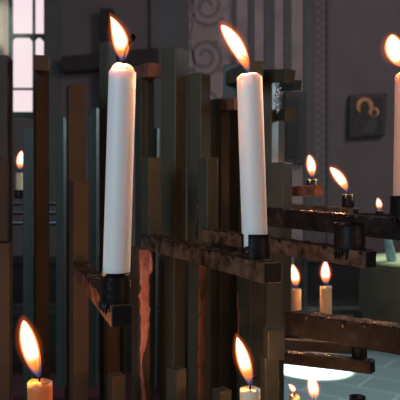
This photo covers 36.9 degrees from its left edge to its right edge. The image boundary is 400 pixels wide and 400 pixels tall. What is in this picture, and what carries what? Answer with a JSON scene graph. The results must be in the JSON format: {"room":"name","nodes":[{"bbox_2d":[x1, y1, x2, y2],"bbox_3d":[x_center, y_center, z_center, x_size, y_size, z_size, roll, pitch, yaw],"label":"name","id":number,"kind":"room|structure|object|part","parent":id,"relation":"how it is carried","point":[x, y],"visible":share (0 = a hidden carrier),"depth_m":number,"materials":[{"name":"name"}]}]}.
{"room":"church","nodes":[
{"label":"church","id":0,"kind":"room"},
{"bbox_2d":[13,0,399,339],"bbox_3d":[0.000,-0.900,6.300,6.400,4.600,0.600,0,0,0],"label":"wall","id":1,"kind":"structure","parent":0,"point":[364,34],"depth_m":6.00,"materials":[{"name":"paint"}]},
{"bbox_2d":[0,0,44,118],"bbox_3d":[-1.812,-1.705,6.155,0.535,1.790,0.310,0,0,0],"label":"window","id":2,"kind":"structure","parent":1,"relation":"in","point":[22,22],"depth_m":6.30,"materials":[{"name":"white glass"}]},
{"bbox_3d":[-1.812,-1.705,6.305,0.535,1.790,0.010,0,0,0],"label":"glass pane","id":3,"kind":"part","parent":2,"relation":"part of","materials":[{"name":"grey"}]},
{"bbox_2d":[45,0,59,254],"bbox_3d":[-1.470,-0.750,5.987,0.140,4.100,0.035,0,0,0],"label":"trim","id":4,"kind":"structure","parent":1,"relation":"attached to","point":[52,7],"depth_m":5.97,"materials":[{"name":"grey paint"}]},
{"bbox_2d":[62,8,157,73],"bbox_3d":[-0.879,-1.182,5.895,0.938,1.387,0.130,0,0,0],"label":"wall cross","id":5,"kind":"object","parent":1,"relation":"attached to","point":[83,63],"visible":0.59,"depth_m":5.83,"materials":[{"name":"brown wood"}]},
{"bbox_2d":[151,0,187,254],"bbox_3d":[-0.305,-0.750,5.973,0.370,4.100,0.065,0,0,0],"label":"trim","id":6,"kind":"structure","parent":1,"relation":"attached to","point":[169,18],"depth_m":5.94,"materials":[{"name":"grey paint"}]},
{"bbox_2d":[188,0,247,99],"bbox_3d":[0.181,-0.750,5.992,0.598,4.100,0.025,0,0,0],"label":"trim","id":7,"kind":"structure","parent":1,"relation":"attached to","point":[218,33],"depth_m":5.98,"materials":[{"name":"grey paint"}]},
{"bbox_2d":[232,0,236,63],"bbox_3d":[0.343,-0.750,5.987,0.045,4.100,0.035,0,0,0],"label":"trim","id":8,"kind":"structure","parent":1,"relation":"attached to","point":[234,2],"depth_m":5.97,"materials":[{"name":"grey paint"}]},
{"bbox_2d":[248,0,253,60],"bbox_3d":[0.510,-0.750,5.985,0.058,4.100,0.040,0,0,0],"label":"trim","id":9,"kind":"structure","parent":1,"relation":"attached to","point":[250,2],"depth_m":5.96,"materials":[{"name":"grey paint"}]},
{"bbox_2d":[254,0,263,61],"bbox_3d":[0.590,-0.750,5.992,0.098,4.100,0.025,0,0,0],"label":"trim","id":10,"kind":"structure","parent":1,"relation":"attached to","point":[258,4],"depth_m":5.98,"materials":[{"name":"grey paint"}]},
{"bbox_2d":[264,0,273,68],"bbox_3d":[0.690,-0.750,5.985,0.098,4.100,0.040,0,0,0],"label":"trim","id":11,"kind":"structure","parent":1,"relation":"attached to","point":[268,4],"depth_m":5.96,"materials":[{"name":"grey paint"}]},
{"bbox_2d":[274,0,283,107],"bbox_3d":[0.787,-0.750,5.992,0.093,4.100,0.025,0,0,0],"label":"trim","id":12,"kind":"structure","parent":1,"relation":"attached to","point":[278,4],"depth_m":5.98,"materials":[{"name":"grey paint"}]},
{"bbox_2d":[284,0,290,91],"bbox_3d":[0.873,-0.750,5.985,0.073,4.100,0.040,0,0,0],"label":"trim","id":13,"kind":"structure","parent":1,"relation":"attached to","point":[287,3],"depth_m":5.96,"materials":[{"name":"grey paint"}]},
{"bbox_2d":[283,91,305,163],"bbox_3d":[0.929,-0.708,5.907,0.206,0.708,0.125,0,0,0],"label":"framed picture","id":14,"kind":"object","parent":1,"relation":"attached to","point":[294,131],"visible":0.8,"depth_m":5.86,"materials":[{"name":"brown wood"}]},
{"bbox_3d":[0.909,-0.702,5.854,0.122,0.585,0.017,0,0,0],"label":"painted panel","id":15,"kind":"part","parent":14,"relation":"part of","materials":[{"name":"paint"}]},
{"bbox_2d":[291,0,302,287],"bbox_3d":[0.970,-0.750,5.992,0.118,4.100,0.025,0,0,0],"label":"trim","id":16,"kind":"structure","parent":1,"relation":"attached to","point":[296,5],"depth_m":5.98,"materials":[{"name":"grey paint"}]},
{"bbox_2d":[303,0,312,241],"bbox_3d":[1.080,-0.750,5.985,0.098,4.100,0.040,0,0,0],"label":"trim","id":17,"kind":"structure","parent":1,"relation":"attached to","point":[307,4],"depth_m":5.96,"materials":[{"name":"grey paint"}]},
{"bbox_2d":[313,0,325,242],"bbox_3d":[1.195,-0.750,5.997,0.128,4.100,0.017,0,0,0],"label":"trim","id":18,"kind":"structure","parent":1,"relation":"attached to","point":[318,237],"depth_m":5.99,"materials":[{"name":"paint"}]},
{"bbox_2d":[326,0,329,243],"bbox_3d":[1.275,-0.750,5.985,0.028,4.100,0.040,0,0,0],"label":"trim","id":19,"kind":"structure","parent":1,"relation":"attached to","point":[327,1],"depth_m":5.97,"materials":[{"name":"grey paint"}]},
{"bbox_2d":[347,93,386,138],"bbox_3d":[1.650,-0.830,5.930,0.376,0.444,0.100,0,0,0],"label":"painting","id":20,"kind":"object","parent":1,"relation":"attached to","point":[366,112],"visible":1,"depth_m":5.89,"materials":[{"name":"brown wood"}]},
{"bbox_2d":[284,349,399,399],"bbox_3d":[0.000,1.450,2.700,6.400,0.100,7.800,0,0,0],"label":"floor","id":21,"kind":"structure","parent":0,"point":[384,383],"depth_m":4.63,"materials":[{"name":"tile"}]},
{"bbox_2d":[13,190,65,399],"bbox_3d":[-0.523,0.683,1.834,0.384,1.433,0.472,0,0,0],"label":"tray stand","id":22,"kind":"object","parent":21,"relation":"on","point":[17,193],"visible":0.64,"depth_m":1.84,"materials":[{"name":"metal"}]},
{"bbox_2d":[14,190,22,197],"bbox_3d":[-0.596,-0.019,1.980,0.035,0.028,0.035,0,0,0],"label":"candle cup","id":23,"kind":"object","parent":22,"relation":"on","point":[17,193],"depth_m":1.96,"materials":[{"name":"black metal"}]},
{"bbox_2d":[16,169,22,189],"bbox_3d":[-0.592,-0.087,1.980,0.042,0.161,0.042,0,0,0],"label":"candle","id":24,"kind":"object","parent":22,"relation":"on","point":[19,176],"visible":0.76,"depth_m":1.97,"materials":[{"name":"beige wax"}]},
{"bbox_2d":[13,204,55,205],"bbox_3d":[-0.569,0.015,2.010,0.292,0.008,0.120,0,0,0],"label":"tray","id":25,"kind":"object","parent":22,"relation":"on","point":[13,204],"depth_m":1.95,"materials":[{"name":"metal"}]},
{"bbox_2d":[13,211,55,214],"bbox_3d":[-0.510,0.041,1.860,0.285,0.008,0.160,0,0,0],"label":"tray","id":26,"kind":"object","parent":22,"relation":"on","point":[14,212],"depth_m":1.78,"materials":[{"name":"metal"}]},
{"bbox_2d":[13,220,55,224],"bbox_3d":[-0.459,0.064,1.680,0.256,0.008,0.160,0,0,0],"label":"tray","id":27,"kind":"object","parent":22,"relation":"on","point":[15,222],"depth_m":1.60,"materials":[{"name":"metal"}]},
{"bbox_2d":[13,304,187,399],"bbox_3d":[-0.825,0.945,2.900,1.830,0.910,0.500,0,0,0],"label":"pew","id":28,"kind":"object","parent":21,"relation":"on","point":[58,393],"visible":0.02,"depth_m":3.10,"materials":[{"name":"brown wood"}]},
{"bbox_3d":[-0.825,0.585,3.084,1.750,0.030,0.029,0,0,0],"label":"rail","id":29,"kind":"part","parent":28,"relation":"part of","materials":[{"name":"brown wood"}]},
{"bbox_2d":[13,373,187,399],"bbox_3d":[-0.825,0.914,2.890,1.710,0.068,0.380,0,0,0],"label":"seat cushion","id":30,"kind":"object","parent":28,"relation":"on","point":[58,393],"depth_m":2.79,"materials":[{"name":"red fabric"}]},
{"bbox_2d":[13,255,187,303],"bbox_3d":[-0.900,0.875,4.100,2.480,1.050,0.500,0,0,0],"label":"pew","id":31,"kind":"object","parent":21,"relation":"on","point":[17,259],"visible":0.02,"depth_m":4.30,"materials":[{"name":"brown wood"}]},
{"bbox_3d":[-0.900,0.445,4.285,2.400,0.030,0.029,0,0,0],"label":"rail","id":32,"kind":"part","parent":31,"relation":"part of","materials":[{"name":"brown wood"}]},
{"bbox_2d":[0,41,399,399],"bbox_3d":[0.005,0.581,0.922,0.850,1.638,0.870,0,0,0],"label":"candle stand","id":33,"kind":"object","parent":21,"relation":"on","point":[240,315],"visible":0.99,"depth_m":0.81,"materials":[{"name":"paint"}]},
{"bbox_2d":[27,358,52,399],"bbox_3d":[-0.152,0.175,0.545,0.035,0.144,0.026,0,0,0],"label":"candle","id":34,"kind":"object","parent":33,"relation":"on","point":[39,388],"visible":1,"depth_m":0.54,"materials":[{"name":"orange wax"}]},
{"bbox_2d":[98,271,131,313],"bbox_3d":[-0.071,0.079,0.505,0.029,0.036,0.028,0,0,0],"label":"candle cup","id":35,"kind":"object","parent":33,"relation":"on","point":[115,289],"depth_m":0.49,"materials":[{"name":"metal"}]},
{"bbox_2d":[103,34,135,273],"bbox_3d":[-0.068,-0.035,0.505,0.029,0.246,0.023,0,0,0],"label":"candle","id":36,"kind":"object","parent":33,"relation":"on","point":[122,77],"visible":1,"depth_m":0.49,"materials":[{"name":"white wax"}]},
{"bbox_2d":[240,375,259,399],"bbox_3d":[0.046,0.200,0.600,0.029,0.136,0.023,0,0,0],"label":"candle","id":37,"kind":"object","parent":33,"relation":"on","point":[249,392],"visible":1,"depth_m":0.59,"materials":[{"name":"beige wax"}]},
{"bbox_2d":[237,54,266,247],"bbox_3d":[0.038,-0.053,0.540,0.046,0.218,0.023,0,0,0],"label":"candle","id":38,"kind":"object","parent":33,"relation":"on","point":[249,85],"visible":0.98,"depth_m":0.53,"materials":[{"name":"white wax"}]},
{"bbox_2d":[241,234,269,258],"bbox_3d":[0.050,0.044,0.540,0.027,0.026,0.026,0,0,22],"label":"candle cup","id":39,"kind":"object","parent":33,"relation":"on","point":[258,247],"depth_m":0.53,"materials":[{"name":"metal"}]},
{"bbox_2d":[289,389,299,399],"bbox_3d":[0.112,0.241,0.715,0.013,0.045,0.013,0,0,41],"label":"candle","id":40,"kind":"object","parent":33,"relation":"on","point":[292,396],"visible":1,"depth_m":0.71,"materials":[{"name":"beige wax"}]},
{"bbox_2d":[291,282,300,310],"bbox_3d":[0.185,0.180,1.170,0.030,0.118,0.030,0,0,0],"label":"candle","id":41,"kind":"object","parent":33,"relation":"on","point":[295,292],"visible":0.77,"depth_m":1.16,"materials":[{"name":"beige wax"}]},
{"bbox_2d":[306,180,317,184],"bbox_3d":[0.187,-0.024,1.000,0.020,0.018,0.020,0,0,0],"label":"candle cup","id":42,"kind":"object","parent":33,"relation":"on","point":[313,182],"depth_m":0.99,"materials":[{"name":"black metal"}]},
{"bbox_2d":[320,279,331,313],"bbox_3d":[0.238,0.173,1.140,0.031,0.125,0.031,0,0,0],"label":"candle","id":43,"kind":"object","parent":33,"relation":"on","point":[325,291],"visible":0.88,"depth_m":1.13,"materials":[{"name":"beige wax"}]},
{"bbox_2d":[342,195,353,207],"bbox_3d":[0.229,0.002,0.930,0.019,0.020,0.019,0,0,0],"label":"candle cup","id":44,"kind":"object","parent":33,"relation":"on","point":[347,202],"depth_m":0.92,"materials":[{"name":"black metal"}]},
{"bbox_2d":[333,222,365,259],"bbox_3d":[0.145,0.040,0.585,0.032,0.035,0.032,0,0,0],"label":"candle cup","id":45,"kind":"object","parent":33,"relation":"on","point":[349,237],"depth_m":0.57,"materials":[{"name":"metal"}]},
{"bbox_2d":[349,394,365,399],"bbox_3d":[0.184,0.238,0.700,0.020,0.018,0.020,0,0,0],"label":"candle cup","id":46,"kind":"object","parent":33,"relation":"on","point":[352,396],"depth_m":0.71,"materials":[{"name":"black metal"}]},
{"bbox_2d":[352,347,366,357],"bbox_3d":[0.198,0.191,0.745,0.019,0.022,0.019,0,0,0],"label":"candle cup","id":47,"kind":"object","parent":33,"relation":"on","point":[357,352],"depth_m":0.74,"materials":[{"name":"black metal"}]},
{"bbox_2d":[389,196,399,223],"bbox_3d":[0.207,0.010,0.600,0.035,0.029,0.035,0,0,0],"label":"candle cup","id":48,"kind":"object","parent":33,"relation":"on","point":[394,209],"depth_m":0.59,"materials":[{"name":"metal"}]},
{"bbox_2d":[393,73,399,195],"bbox_3d":[0.200,-0.076,0.600,0.044,0.186,0.032,0,0,0],"label":"candle","id":49,"kind":"object","parent":33,"relation":"on","point":[396,171],"visible":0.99,"depth_m":0.59,"materials":[{"name":"beige wax"}]},
{"bbox_2d":[294,257,362,351],"bbox_3d":[2.025,0.945,5.550,2.230,0.910,0.500,0,0,0],"label":"pew","id":50,"kind":"object","parent":21,"relation":"on","point":[309,275],"visible":0.28,"depth_m":5.75,"materials":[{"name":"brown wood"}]},
{"bbox_3d":[0.930,0.945,5.550,0.040,0.910,0.500,0,0,0],"label":"panel","id":51,"kind":"part","parent":50,"relation":"part of","materials":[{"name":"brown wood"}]},
{"bbox_3d":[2.025,0.585,5.734,2.150,0.030,0.029,0,0,0],"label":"rail","id":52,"kind":"part","parent":50,"relation":"part of","materials":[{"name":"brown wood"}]},
{"bbox_3d":[2.025,0.965,5.540,2.150,0.030,0.420,0,0,0],"label":"seat","id":53,"kind":"part","parent":50,"relation":"part of","materials":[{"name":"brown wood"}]},
{"bbox_3d":[2.025,0.910,5.765,2.150,0.740,0.030,0,0,0],"label":"backrest","id":54,"kind":"part","parent":50,"relation":"part of","materials":[{"name":"grey wood"}]},
{"bbox_2d":[359,265,399,322],"bbox_3d":[0.830,0.807,2.060,0.550,1.185,0.550,0,0,0],"label":"stone font","id":55,"kind":"object","parent":21,"relation":"on","point":[379,286],"visible":0.54,"depth_m":1.94,"materials":[{"name":"grey stone"}]},
{"bbox_2d":[376,253,399,267],"bbox_3d":[0.830,0.209,2.060,0.540,0.010,0.540,0,0,0],"label":"altar cloth","id":56,"kind":"object","parent":55,"relation":"on","point":[381,260],"visible":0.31,"depth_m":1.99,"materials":[{"name":"white fabric"}]},
{"bbox_2d":[383,239,396,261],"bbox_3d":[0.629,0.149,2.000,0.052,0.116,0.034,0,0,0],"label":"slim vase","id":57,"kind":"object","parent":56,"relation":"on","point":[390,253],"visible":0.69,"depth_m":1.99,"materials":[{"name":"teal glass"}]}
]}

